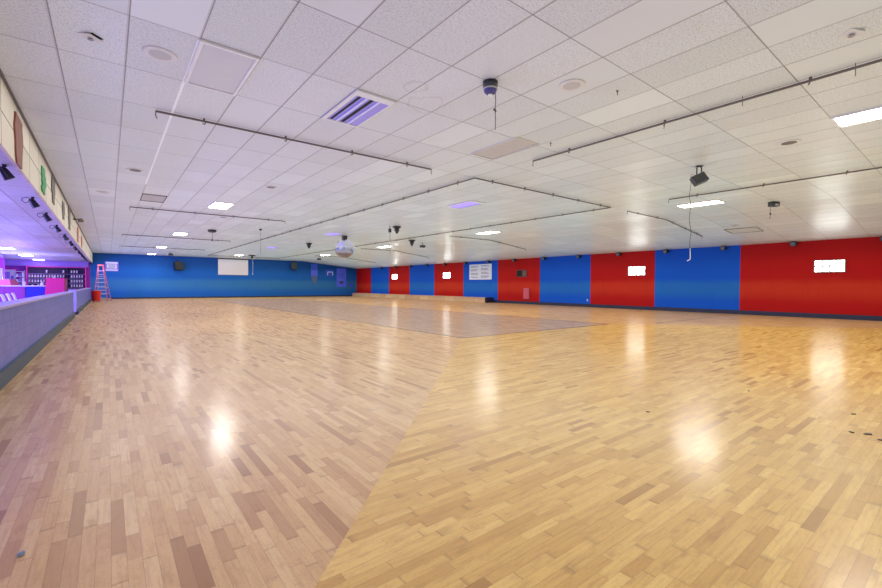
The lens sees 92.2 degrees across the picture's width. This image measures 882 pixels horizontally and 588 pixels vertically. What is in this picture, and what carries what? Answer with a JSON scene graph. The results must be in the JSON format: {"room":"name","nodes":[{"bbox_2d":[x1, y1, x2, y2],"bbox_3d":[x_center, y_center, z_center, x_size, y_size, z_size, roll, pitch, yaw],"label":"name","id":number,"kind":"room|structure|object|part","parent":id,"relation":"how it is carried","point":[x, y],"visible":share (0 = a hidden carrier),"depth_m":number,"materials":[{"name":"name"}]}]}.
{"room":"roller skating rink","nodes":[
{"label":"roller skating rink","id":0,"kind":"room"},
{"bbox_2d":[0,254,4,278],"bbox_3d":[-29.089,-0.919,25.473,4.100,3.090,0.200,-1,1,-38],"label":"wall partition","id":1,"kind":"structure","parent":0,"point":[2,260],"depth_m":26.62,"materials":[{"name":"purple paint"}]},
{"bbox_2d":[0,285,44,286],"bbox_3d":[-23.258,-0.396,20.333,6.400,0.060,0.800,-1,1,-38],"label":"countertop","id":2,"kind":"structure","parent":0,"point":[0,285],"depth_m":21.49,"materials":[{"name":"white laminate"}]},
{"bbox_2d":[0,291,74,390],"bbox_3d":[-5.047,0.660,4.575,0.290,0.980,29.430,-1,1,-38],"label":"wall","id":3,"kind":"structure","parent":0,"point":[27,325],"depth_m":6.94,"materials":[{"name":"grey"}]},
{"bbox_3d":[-5.052,0.190,4.559,0.270,0.040,29.430,-1,1,-38],"label":"cap rail","id":4,"kind":"part","parent":3,"relation":"part of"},
{"bbox_2d":[0,148,90,261],"bbox_3d":[-16.858,-2.132,10.900,10.920,0.001,54.020,-1,1,-38],"label":"ceiling","id":5,"kind":"structure","parent":0,"point":[21,229],"depth_m":14.12,"materials":[{"name":"paint"}]},
{"bbox_2d":[0,164,15,180],"bbox_3d":[-6.750,-1.878,6.540,0.158,0.255,0.283,1,1,32],"label":"spotlight","id":6,"kind":"object","parent":5,"relation":"attached to","point":[5,173],"visible":1,"depth_m":6.54,"materials":[{"name":"black metal"}]},
{"bbox_2d":[21,197,39,208],"bbox_3d":[-8.660,-1.934,8.980,0.158,0.255,0.283,1,1,32],"label":"can","id":7,"kind":"object","parent":5,"relation":"attached to","point":[33,203],"visible":1,"depth_m":8.97,"materials":[{"name":"black plastic"}]},
{"bbox_2d":[37,212,51,221],"bbox_3d":[-10.201,-1.980,10.948,0.158,0.255,0.283,1,1,32],"label":"can","id":8,"kind":"object","parent":5,"relation":"attached to","point":[47,218],"visible":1,"depth_m":10.93,"materials":[{"name":"black metal"}]},
{"bbox_2d":[49,225,61,232],"bbox_3d":[-11.958,-2.032,13.192,0.158,0.255,0.283,1,1,32],"label":"can","id":9,"kind":"object","parent":5,"relation":"attached to","point":[56,227],"visible":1,"depth_m":13.18,"materials":[{"name":"black metal"}]},
{"bbox_2d":[0,76,92,262],"bbox_3d":[-12.540,-2.560,14.270,0.040,0.970,54.020,-1,1,-38],"label":"wall","id":10,"kind":"structure","parent":0,"point":[33,159],"depth_m":7.41,"materials":[{"name":"white paint"}]},
{"bbox_2d":[13,111,22,168],"bbox_3d":[-6.242,-2.249,6.275,0.020,0.720,0.732,-1,1,-38],"label":"cutout","id":11,"kind":"object","parent":10,"relation":"attached to","point":[17,125],"visible":1,"depth_m":6.20,"materials":[{"name":"brown paint"}]},
{"bbox_2d":[41,165,46,194],"bbox_3d":[-8.143,-2.309,8.703,0.020,0.531,0.821,-1,1,-38],"label":"cutout","id":12,"kind":"object","parent":10,"relation":"attached to","point":[43,178],"visible":1,"depth_m":8.59,"materials":[{"name":"green paint"}]},
{"bbox_2d":[0,68,92,252],"bbox_3d":[-12.511,-2.934,14.284,0.030,0.024,54.020,-1,1,-38],"label":"trim","id":13,"kind":"structure","parent":10,"relation":"attached to","point":[1,72],"depth_m":7.16,"materials":[{"name":"beige wood"}]},
{"bbox_2d":[51,175,54,204],"bbox_3d":[-9.326,-2.504,10.212,0.020,0.666,0.799,-1,1,-38],"label":"cutout","id":14,"kind":"object","parent":10,"relation":"attached to","point":[52,176],"visible":1,"depth_m":10.15,"materials":[{"name":"grey paint"}]},
{"bbox_2d":[62,201,64,219],"bbox_3d":[-11.125,-2.439,12.512,0.020,0.510,0.855,-1,1,-38],"label":"cutout","id":15,"kind":"object","parent":10,"relation":"attached to","point":[63,204],"visible":0.96,"depth_m":12.41,"materials":[{"name":"grey paint"}]},
{"bbox_2d":[68,206,70,229],"bbox_3d":[-12.624,-2.562,14.425,0.020,0.767,1.028,-1,1,-38],"label":"cutout","id":16,"kind":"object","parent":10,"relation":"attached to","point":[69,210],"visible":0.96,"depth_m":14.32,"materials":[{"name":"grey paint"}]},
{"bbox_2d":[77,227,78,242],"bbox_3d":[-15.742,-2.567,18.409,0.020,0.644,1.136,-1,1,-38],"label":"cutout","id":17,"kind":"object","parent":10,"relation":"attached to","point":[77,227],"visible":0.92,"depth_m":18.42,"materials":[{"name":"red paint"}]},
{"bbox_2d":[5,259,88,266],"bbox_3d":[-33.426,-2.400,31.888,10.700,0.460,0.500,-1,1,-38],"label":"wall","id":18,"kind":"structure","parent":0,"point":[10,262],"depth_m":33.39,"materials":[{"name":"paint"}]},
{"bbox_2d":[5,262,89,287],"bbox_3d":[-33.560,-1.126,32.156,10.800,3.200,0.001,-1,1,-38],"label":"wall","id":19,"kind":"structure","parent":0,"point":[19,268],"depth_m":33.00,"materials":[{"name":"purple paint"}]},
{"bbox_2d":[5,269,16,278],"bbox_3d":[-33.012,-1.386,32.426,0.900,1.085,0.240,-1,1,-38],"label":"window","id":20,"kind":"structure","parent":19,"relation":"in","point":[9,273],"depth_m":32.52,"materials":[{"name":"purple glass"}]},
{"bbox_2d":[5,272,13,278],"bbox_3d":[-33.063,-1.400,32.500,0.510,0.600,0.010,-1,1,-38],"label":"picture","id":21,"kind":"object","parent":20,"relation":"attached to","point":[8,275],"depth_m":32.51,"materials":[{"name":"paint"}]},
{"bbox_2d":[68,288,91,314],"bbox_3d":[-20.776,0.163,24.694,0.325,1.040,18.545,-1,1,-38],"label":"wall","id":22,"kind":"structure","parent":0,"point":[82,298],"depth_m":20.27,"materials":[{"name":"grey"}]},
{"bbox_3d":[-15.119,0.321,17.424,0.250,1.020,0.040,-1,1,-38],"label":"post","id":23,"kind":"part","parent":22,"relation":"part of","materials":[{"name":"white paint"}]},
{"bbox_2d":[90,253,356,297],"bbox_3d":[-19.675,-1.651,43.014,24.460,3.970,0.001,-1,1,-38],"label":"wall","id":24,"kind":"structure","parent":0,"point":[136,275],"depth_m":40.68,"materials":[{"name":"blue paint"}]},
{"bbox_2d":[105,261,117,270],"bbox_3d":[-28.162,-2.360,36.325,0.900,0.820,0.044,-1,1,-38],"label":"framed notice","id":25,"kind":"object","parent":24,"relation":"attached to","point":[109,266],"visible":1,"depth_m":36.30,"materials":[{"name":"paper"}]},
{"bbox_2d":[173,260,183,270],"bbox_3d":[-24.089,-2.624,38.956,0.803,0.993,0.913,-1,1,-38],"label":"wall speaker","id":26,"kind":"object","parent":24,"relation":"attached to","point":[178,266],"visible":1,"depth_m":38.76,"materials":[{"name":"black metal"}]},
{"bbox_2d":[175,262,182,268],"bbox_3d":[-23.882,-2.581,38.763,0.020,0.640,0.620,-11,-5,32],"label":"grille","id":27,"kind":"object","parent":26,"relation":"attached to","point":[178,265],"depth_m":38.73,"materials":[{"name":"black plastic"}]},
{"bbox_2d":[101,295,351,298],"bbox_3d":[-19.596,0.273,43.101,24.260,0.120,0.030,-1,1,-38],"label":"baseboard","id":28,"kind":"structure","parent":24,"relation":"attached to","point":[305,295],"depth_m":41.37,"materials":[{"name":"wood"}]},
{"bbox_2d":[217,258,248,274],"bbox_3d":[-20.617,-2.699,42.176,2.900,1.653,0.120,-1,1,-38],"label":"projection screen","id":29,"kind":"object","parent":24,"relation":"attached to","point":[226,266],"visible":0.89,"depth_m":42.13,"materials":[{"name":"white fabric"}]},
{"bbox_2d":[291,261,296,269],"bbox_3d":[-15.817,-3.043,45.572,0.587,0.944,0.676,-1,1,-38],"label":"wall speaker","id":30,"kind":"object","parent":24,"relation":"attached to","point":[293,265],"visible":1,"depth_m":45.39,"materials":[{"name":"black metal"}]},
{"bbox_2d":[311,264,317,283],"bbox_3d":[-14.121,-2.222,47.333,0.740,2.280,0.012,-1,1,-38],"label":"banner","id":31,"kind":"object","parent":24,"relation":"attached to","point":[314,267],"visible":1,"depth_m":47.34,"materials":[{"name":"blue fabric"}]},
{"bbox_2d":[325,270,333,275],"bbox_3d":[-12.716,-2.406,48.424,1.000,0.700,0.033,-1,1,-38],"label":"wall plaque","id":32,"kind":"object","parent":24,"relation":"attached to","point":[327,272],"visible":1,"depth_m":48.42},
{"bbox_2d":[337,268,345,286],"bbox_3d":[-11.571,-1.898,49.320,1.160,2.120,0.028,-1,1,-38],"label":"poster","id":33,"kind":"object","parent":24,"relation":"attached to","point":[341,273],"visible":1,"depth_m":49.31,"materials":[{"name":"blue paper"}]},
{"bbox_2d":[0,296,881,587],"bbox_3d":[-7.290,0.870,18.460,35.660,0.001,54.420,-1,1,-38],"label":"floor","id":34,"kind":"structure","parent":0,"point":[315,441],"depth_m":3.29,"materials":[{"name":"brown wood"}]},
{"bbox_2d":[0,268,2,278],"bbox_3d":[-23.979,-0.353,23.137,0.260,2.100,0.260,-1,1,-38],"label":"post","id":35,"kind":"object","parent":34,"relation":"on","point":[1,269],"visible":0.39,"depth_m":23.08,"materials":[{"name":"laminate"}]},
{"bbox_2d":[17,550,24,556],"bbox_3d":[-1.949,1.205,1.970,0.028,0.018,0.028,-1,1,-38],"label":"ball","id":36,"kind":"object","parent":34,"relation":"on","point":[21,553],"visible":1,"depth_m":1.97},
{"bbox_2d":[0,285,44,301],"bbox_3d":[-23.261,0.164,20.344,6.400,1.180,0.800,-1,1,-38],"label":"counter","id":37,"kind":"object","parent":34,"relation":"on","point":[20,291],"depth_m":21.51,"materials":[{"name":"white laminate"}]},
{"bbox_3d":[-22.005,0.189,20.947,0.700,1.120,0.060,-1,1,-38],"label":"panel","id":38,"kind":"part","parent":37,"relation":"part of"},
{"bbox_2d":[0,279,18,284],"bbox_3d":[-21.848,-0.589,21.369,0.900,0.300,0.400,-1,1,-38],"label":"display case","id":39,"kind":"object","parent":37,"relation":"on","point":[2,281],"visible":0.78,"depth_m":21.27,"materials":[{"name":"pink"}]},
{"bbox_3d":[-21.438,0.183,21.391,0.700,1.120,0.060,-1,1,-38],"label":"panel","id":40,"kind":"part","parent":37,"relation":"part of","materials":[{"name":"purple wood"}]},
{"bbox_3d":[-20.855,0.177,21.847,0.740,1.120,0.060,-1,1,-38],"label":"panel","id":41,"kind":"part","parent":37,"relation":"part of","materials":[{"name":"blue wood"}]},
{"bbox_2d":[45,278,66,294],"bbox_3d":[-20.082,-0.050,22.145,0.870,1.570,0.565,-1,1,-38],"label":"board","id":42,"kind":"object","parent":34,"relation":"on","point":[53,285],"visible":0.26,"depth_m":21.94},
{"bbox_2d":[90,291,101,301],"bbox_3d":[-24.154,0.164,29.744,0.625,0.808,0.590,-1,1,-38],"label":"bin","id":43,"kind":"object","parent":34,"relation":"on","point":[96,295],"visible":0.98,"depth_m":29.55,"materials":[{"name":"plastic"}]},
{"bbox_2d":[94,265,111,300],"bbox_3d":[-25.336,-0.827,31.761,0.917,2.710,1.425,0,1,-29],"label":"stepladder","id":44,"kind":"object","parent":34,"relation":"on","point":[98,274],"visible":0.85,"depth_m":31.58,"materials":[{"name":"metal"}]},
{"bbox_2d":[352,293,492,302],"bbox_3d":[-3.207,0.252,41.152,0.810,0.400,22.460,-1,1,-38],"label":"bench","id":45,"kind":"object","parent":34,"relation":"on","point":[401,296],"visible":0.96,"depth_m":37.75,"materials":[{"name":"beige wood"}]},
{"bbox_3d":[-3.260,0.091,41.209,0.800,0.040,22.300,-1,1,-38],"label":"seat","id":46,"kind":"part","parent":45,"relation":"part of","materials":[{"name":"brown wood"}]},
{"bbox_2d":[0,0,881,268],"bbox_3d":[-2.909,-2.720,21.806,24.380,0.647,54.020,-1,1,-38],"label":"ceiling","id":47,"kind":"structure","parent":0,"point":[90,107],"depth_m":6.74,"materials":[{"name":"tile"}]},
{"bbox_2d":[78,32,103,42],"bbox_3d":[-3.684,-2.693,4.467,0.160,0.052,0.150,0,1,9],"label":"plate","id":48,"kind":"object","parent":47,"relation":"attached to","point":[93,37],"visible":1,"depth_m":4.45,"materials":[{"name":"grey metal"}]},
{"bbox_2d":[126,168,143,172],"bbox_3d":[-6.971,-2.822,9.681,0.340,0.026,0.340,-1,1,-38],"label":"ceiling speaker","id":49,"kind":"object","parent":47,"relation":"attached to","point":[128,169],"visible":1,"depth_m":9.66},
{"bbox_2d":[140,193,166,202],"bbox_3d":[-8.695,-2.891,12.836,0.600,0.022,1.207,-1,1,-38],"label":"ceiling vent","id":50,"kind":"object","parent":47,"relation":"in","point":[145,197],"visible":1,"depth_m":12.85,"materials":[{"name":"grey metal"}]},
{"bbox_2d":[119,246,197,249],"bbox_3d":[-19.557,-3.212,30.032,5.086,0.148,0.046,-1,1,-37],"label":"rail","id":51,"kind":"object","parent":47,"relation":"attached to","point":[119,246],"visible":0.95,"depth_m":29.68,"materials":[{"name":"metal"}]},
{"bbox_2d":[142,46,176,62],"bbox_3d":[-3.178,-2.709,4.804,0.330,0.026,0.330,-1,1,-38],"label":"ceiling speaker","id":52,"kind":"object","parent":47,"relation":"attached to","point":[154,52],"visible":1,"depth_m":4.78},
{"bbox_2d":[148,50,171,59],"bbox_3d":[-3.178,-2.709,4.804,0.221,0.022,0.221,-1,1,-38],"label":"grille","id":53,"kind":"object","parent":52,"relation":"attached to","point":[154,54],"depth_m":4.80,"materials":[{"name":"white plastic"}]},
{"bbox_2d":[122,234,223,240],"bbox_3d":[-14.438,-3.060,23.469,5.115,0.148,0.046,-1,1,-37],"label":"rail","id":54,"kind":"object","parent":47,"relation":"attached to","point":[122,234],"visible":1,"depth_m":23.26,"materials":[{"name":"black metal"}]},
{"bbox_2d":[172,232,188,235],"bbox_3d":[-13.404,-3.084,21.825,0.600,0.030,1.209,-1,1,-38],"label":"recessed light","id":55,"kind":"object","parent":47,"relation":"in","point":[174,233],"visible":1,"depth_m":21.60,"materials":[{"name":"white plastic"}]},
{"bbox_2d":[129,206,284,221],"bbox_3d":[-8.302,-2.877,15.607,5.086,0.148,0.046,-1,1,-37],"label":"rail","id":56,"kind":"object","parent":47,"relation":"attached to","point":[233,216],"visible":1,"depth_m":15.34,"materials":[{"name":"black metal"}]},
{"bbox_2d":[208,229,216,240],"bbox_3d":[-10.919,-2.795,20.259,0.380,0.524,0.374,-1,1,-38],"label":"motor","id":57,"kind":"object","parent":47,"relation":"attached to","point":[209,230],"visible":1,"depth_m":20.21,"materials":[{"name":"black metal"}]},
{"bbox_2d":[207,201,234,209],"bbox_3d":[-7.241,-2.901,13.952,0.600,0.030,1.209,-1,1,-38],"label":"recessed light","id":58,"kind":"object","parent":47,"relation":"in","point":[217,205],"visible":1,"depth_m":13.90,"materials":[{"name":"white plastic"}]},
{"bbox_2d":[210,203,232,208],"bbox_3d":[-7.241,-2.907,13.952,0.530,0.016,1.139,-1,1,-38],"label":"diffuser","id":59,"kind":"object","parent":58,"relation":"attached to","point":[213,205],"depth_m":13.91,"materials":[{"name":"white plastic"}]},
{"bbox_2d":[184,38,259,95],"bbox_3d":[-2.683,-2.708,5.157,0.600,0.030,1.209,-1,1,-38],"label":"recessed light","id":60,"kind":"object","parent":47,"relation":"in","point":[214,67],"visible":1,"depth_m":5.09,"materials":[{"name":"white plastic"}]},
{"bbox_2d":[155,110,431,173],"bbox_3d":[-2.215,-2.696,7.832,5.085,0.148,0.046,-1,1,-37],"label":"rail","id":61,"kind":"object","parent":47,"relation":"attached to","point":[157,111],"visible":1,"depth_m":7.38,"materials":[{"name":"black metal"}]},
{"bbox_2d":[323,232,343,235],"bbox_3d":[-5.460,-3.033,21.459,0.598,0.038,1.237,-1,1,-38],"label":"blacklight troffer","id":62,"kind":"object","parent":47,"relation":"attached to","point":[330,233],"visible":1,"depth_m":21.26,"materials":[{"name":"purple plastic"}]},
{"bbox_2d":[335,236,353,257],"bbox_3d":[-5.105,-2.484,22.455,1.038,1.164,1.038,-1,1,-38],"label":"ball","id":63,"kind":"object","parent":47,"relation":"hanging from","point":[344,248],"visible":1,"depth_m":22.12,"materials":[{"name":"silver mirror"}]},
{"bbox_2d":[321,89,395,127],"bbox_3d":[-1.253,-2.717,6.296,0.598,0.041,1.237,-1,1,-38],"label":"ceiling light","id":64,"kind":"object","parent":47,"relation":"attached to","point":[360,106],"visible":1,"depth_m":6.21,"materials":[{"name":"white metal"}]},
{"bbox_2d":[361,248,427,257],"bbox_3d":[-3.215,-2.999,31.597,6.149,0.468,0.229,-1,1,-42],"label":"rail","id":65,"kind":"object","parent":47,"relation":"attached to","point":[361,248],"visible":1,"depth_m":31.18,"materials":[{"name":"black metal"}]},
{"bbox_2d":[393,226,400,233],"bbox_3d":[-1.944,-2.814,18.673,0.272,0.328,0.240,-1,1,-38],"label":"light","id":66,"kind":"object","parent":47,"relation":"attached to","point":[396,228],"visible":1,"depth_m":18.62,"materials":[{"name":"black plastic"}]},
{"bbox_2d":[208,177,610,258],"bbox_3d":[-7.477,-3.092,25.520,6.032,0.093,34.546,-1,1,-38],"label":"rail","id":67,"kind":"object","parent":47,"relation":"attached to","point":[492,181],"visible":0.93,"depth_m":14.58,"materials":[{"name":"black metal"}]},
{"bbox_2d":[446,200,484,208],"bbox_3d":[0.773,-2.850,13.578,0.598,0.038,1.237,-1,1,-38],"label":"blacklight troffer","id":68,"kind":"object","parent":47,"relation":"attached to","point":[470,203],"visible":1,"depth_m":13.51,"materials":[{"name":"purple plastic"}]},
{"bbox_2d":[475,231,499,234],"bbox_3d":[2.287,-2.983,20.647,0.600,0.030,1.209,-1,1,-38],"label":"recessed light","id":69,"kind":"object","parent":47,"relation":"in","point":[486,232],"visible":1,"depth_m":20.57,"materials":[{"name":"white plastic"}]},
{"bbox_2d":[450,236,525,249],"bbox_3d":[2.847,-2.819,23.846,6.137,0.468,0.163,-1,1,-39],"label":"rail","id":70,"kind":"object","parent":47,"relation":"attached to","point":[450,236],"visible":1,"depth_m":23.41,"materials":[{"name":"black metal"}]},
{"bbox_2d":[483,78,497,129],"bbox_3d":[0.629,-2.411,5.428,0.196,0.604,0.196,-1,1,-38],"label":"dome","id":71,"kind":"object","parent":47,"relation":"attached to","point":[490,85],"visible":1,"depth_m":5.37,"materials":[{"name":"black plastic"}]},
{"bbox_2d":[470,137,538,159],"bbox_3d":[1.186,-2.749,8.054,0.600,0.022,1.207,-1,1,-38],"label":"ceiling vent","id":72,"kind":"object","parent":47,"relation":"in","point":[515,144],"visible":1,"depth_m":8.01,"materials":[{"name":"white metal"}]},
{"bbox_2d":[559,79,584,91],"bbox_3d":[1.693,-2.698,5.493,0.330,0.026,0.330,-1,1,-38],"label":"ceiling speaker","id":73,"kind":"object","parent":47,"relation":"attached to","point":[569,85],"visible":1,"depth_m":5.47},
{"bbox_2d":[563,82,580,89],"bbox_3d":[1.693,-2.698,5.493,0.221,0.022,0.221,-1,1,-38],"label":"grille","id":74,"kind":"object","parent":73,"relation":"attached to","point":[568,85],"depth_m":5.50,"materials":[{"name":"white plastic"}]},
{"bbox_2d":[627,211,702,236],"bbox_3d":[8.882,-2.626,16.461,6.536,0.507,0.087,-1,1,-39],"label":"rail","id":75,"kind":"object","parent":47,"relation":"attached to","point":[637,213],"visible":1,"depth_m":16.03,"materials":[{"name":"black metal"}]},
{"bbox_2d":[687,165,708,260],"bbox_3d":[5.526,-1.732,9.146,0.411,2.051,0.183,0,1,0],"label":"floodlight","id":76,"kind":"object","parent":47,"relation":"attached to","point":[700,178],"visible":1,"depth_m":9.10,"materials":[{"name":"black plastic"}]},
{"bbox_3d":[5.546,-2.489,9.077,0.304,0.253,0.067,0,1,0],"label":"glass","id":77,"kind":"part","parent":76,"relation":"part of","materials":[{"name":"black glass"}]},
{"bbox_2d":[675,199,725,207],"bbox_3d":[8.081,-2.811,13.247,0.600,0.030,1.209,-1,1,-38],"label":"recessed light","id":78,"kind":"object","parent":47,"relation":"in","point":[717,201],"visible":1,"depth_m":13.17,"materials":[{"name":"white plastic"}]},
{"bbox_2d":[680,201,721,207],"bbox_3d":[8.081,-2.817,13.247,0.530,0.016,1.139,-1,1,-38],"label":"diffuser","id":79,"kind":"object","parent":78,"relation":"attached to","point":[702,203],"depth_m":13.26,"materials":[{"name":"white plastic"}]},
{"bbox_2d":[532,59,881,166],"bbox_3d":[5.613,-2.563,3.865,0.155,0.184,12.274,-1,1,-38],"label":"rail","id":80,"kind":"object","parent":47,"relation":"attached to","point":[855,67],"visible":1,"depth_m":5.89,"materials":[{"name":"black metal"}]},
{"bbox_2d":[725,227,762,233],"bbox_3d":[12.093,-2.545,16.966,0.888,0.108,1.088,-1,1,-38],"label":"ceiling vent","id":81,"kind":"object","parent":47,"relation":"in","point":[747,229],"visible":1,"depth_m":16.96,"materials":[{"name":"white metal"}]},
{"bbox_2d":[768,201,779,218],"bbox_3d":[10.138,-2.546,12.948,0.288,0.521,0.175,0,1,-4],"label":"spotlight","id":82,"kind":"object","parent":47,"relation":"attached to","point":[770,204],"visible":1,"depth_m":12.88,"materials":[{"name":"black plastic"}]},
{"bbox_2d":[668,167,881,202],"bbox_3d":[10.458,-2.630,7.656,0.052,0.148,12.274,-1,1,-38],"label":"rail","id":83,"kind":"object","parent":47,"relation":"attached to","point":[846,172],"visible":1,"depth_m":10.34,"materials":[{"name":"metal"}]},
{"bbox_2d":[777,139,800,145],"bbox_3d":[6.248,-2.716,7.623,0.340,0.026,0.340,-1,1,-38],"label":"ceiling speaker","id":84,"kind":"object","parent":47,"relation":"attached to","point":[792,141],"visible":1,"depth_m":7.59},
{"bbox_2d":[781,141,796,144],"bbox_3d":[6.248,-2.716,7.623,0.228,0.022,0.228,-1,1,-38],"label":"grille","id":85,"kind":"object","parent":84,"relation":"attached to","point":[787,142],"depth_m":7.63,"materials":[{"name":"grey metal"}]},
{"bbox_2d":[837,28,865,39],"bbox_3d":[4.200,-2.651,4.341,0.160,0.052,0.150,0,1,0],"label":"plate","id":86,"kind":"object","parent":47,"relation":"attached to","point":[852,33],"visible":1,"depth_m":4.33,"materials":[{"name":"grey metal"}]},
{"bbox_2d":[830,105,881,127],"bbox_3d":[6.563,-2.682,6.202,0.600,0.030,1.209,-1,1,-38],"label":"recessed light","id":87,"kind":"object","parent":47,"relation":"in","point":[875,113],"visible":1,"depth_m":6.46,"materials":[{"name":"white plastic"}]},
{"bbox_2d":[357,236,881,315],"bbox_3d":[6.602,-0.916,29.294,0.001,3.293,54.020,-1,1,-38],"label":"wall","id":88,"kind":"structure","parent":0,"point":[773,277],"depth_m":21.66,"materials":[{"name":"red paint"}]},
{"bbox_2d":[392,274,397,278],"bbox_3d":[-4.761,-1.782,43.769,0.060,0.520,1.020,-1,1,-38],"label":"window","id":89,"kind":"structure","parent":88,"relation":"in","point":[394,276],"depth_m":43.71,"materials":[{"name":"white glass"}]},
{"bbox_2d":[443,272,450,277],"bbox_3d":[0.508,-1.625,37.038,0.060,0.520,1.020,-1,1,-38],"label":"window","id":90,"kind":"structure","parent":88,"relation":"in","point":[445,274],"depth_m":36.99,"materials":[{"name":"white glass"}]},
{"bbox_2d":[469,264,491,279],"bbox_3d":[3.116,-1.753,33.709,0.034,1.220,2.550,-1,1,-38],"label":"sign","id":91,"kind":"object","parent":88,"relation":"attached to","point":[477,271],"visible":1,"depth_m":33.67,"materials":[{"name":"white paper"}]},
{"bbox_2d":[516,270,526,276],"bbox_3d":[5.763,-1.469,30.326,0.060,0.520,0.970,-1,1,-38],"label":"window","id":92,"kind":"structure","parent":88,"relation":"in","point":[519,273],"depth_m":30.34,"materials":[{"name":"grey glass"}]},
{"bbox_2d":[523,288,529,298],"bbox_3d":[6.026,-0.035,29.943,0.121,0.780,0.520,-1,1,-38],"label":"electrical panel","id":93,"kind":"object","parent":88,"relation":"attached to","point":[526,291],"visible":1,"depth_m":29.87,"materials":[{"name":"red metal"}]},
{"bbox_2d":[628,266,645,275],"bbox_3d":[10.934,-1.291,23.722,0.060,0.510,0.990,-1,1,-38],"label":"window","id":94,"kind":"structure","parent":88,"relation":"in","point":[633,270],"depth_m":23.72,"materials":[{"name":"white glass"}]},
{"bbox_2d":[493,300,881,320],"bbox_3d":[6.582,0.635,29.315,0.030,0.190,54.020,-1,1,-38],"label":"baseboard","id":95,"kind":"structure","parent":88,"relation":"attached to","point":[745,312],"depth_m":20.55,"materials":[{"name":"black rubber"}]},
{"bbox_2d":[790,241,797,246],"bbox_3d":[15.108,-2.140,18.192,0.268,0.236,0.226,-1,1,-38],"label":"wall spotlight","id":96,"kind":"object","parent":88,"relation":"attached to","point":[793,243],"visible":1,"depth_m":18.12,"materials":[{"name":"black plastic"}]},
{"bbox_2d":[814,259,845,272],"bbox_3d":[15.901,-1.143,17.376,0.060,0.510,0.970,-1,1,-38],"label":"window","id":97,"kind":"structure","parent":88,"relation":"in","point":[839,265],"depth_m":17.35,"materials":[{"name":"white glass"}]},
{"bbox_3d":[-33.023,0.484,31.572,10.900,0.010,1.600,-1,1,-38],"label":"floor","id":98,"kind":"structure","parent":0,"visible":0},
{"bbox_2d":[14,270,25,281],"bbox_3d":[-32.413,-0.681,32.708,0.570,2.300,0.400,-1,1,-38],"label":"display rack","id":99,"kind":"object","parent":98,"relation":"on","point":[15,271],"visible":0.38,"depth_m":32.64,"materials":[{"name":"white metal"}]},
{"bbox_2d":[26,266,86,290],"bbox_3d":[-30.722,-0.862,34.009,3.560,2.630,0.570,-1,1,-38],"label":"shelves","id":100,"kind":"object","parent":98,"relation":"on","point":[30,270],"visible":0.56,"depth_m":34.18,"materials":[{"name":"black wood"}]},
{"bbox_3d":[-32.093,-0.833,32.930,0.070,2.600,0.540,-1,1,-38],"label":"panel","id":101,"kind":"part","parent":100,"relation":"part of","materials":[{"name":"purple wood"}]},
{"bbox_3d":[-30.712,-2.147,33.980,3.550,0.060,0.560,-1,1,-38],"label":"panel","id":102,"kind":"part","parent":100,"relation":"part of","materials":[{"name":"wood"}]},
{"bbox_3d":[-30.719,-0.842,34.005,3.490,0.030,0.500,-1,1,-38],"label":"shelf","id":103,"kind":"part","parent":100,"relation":"part of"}
]}

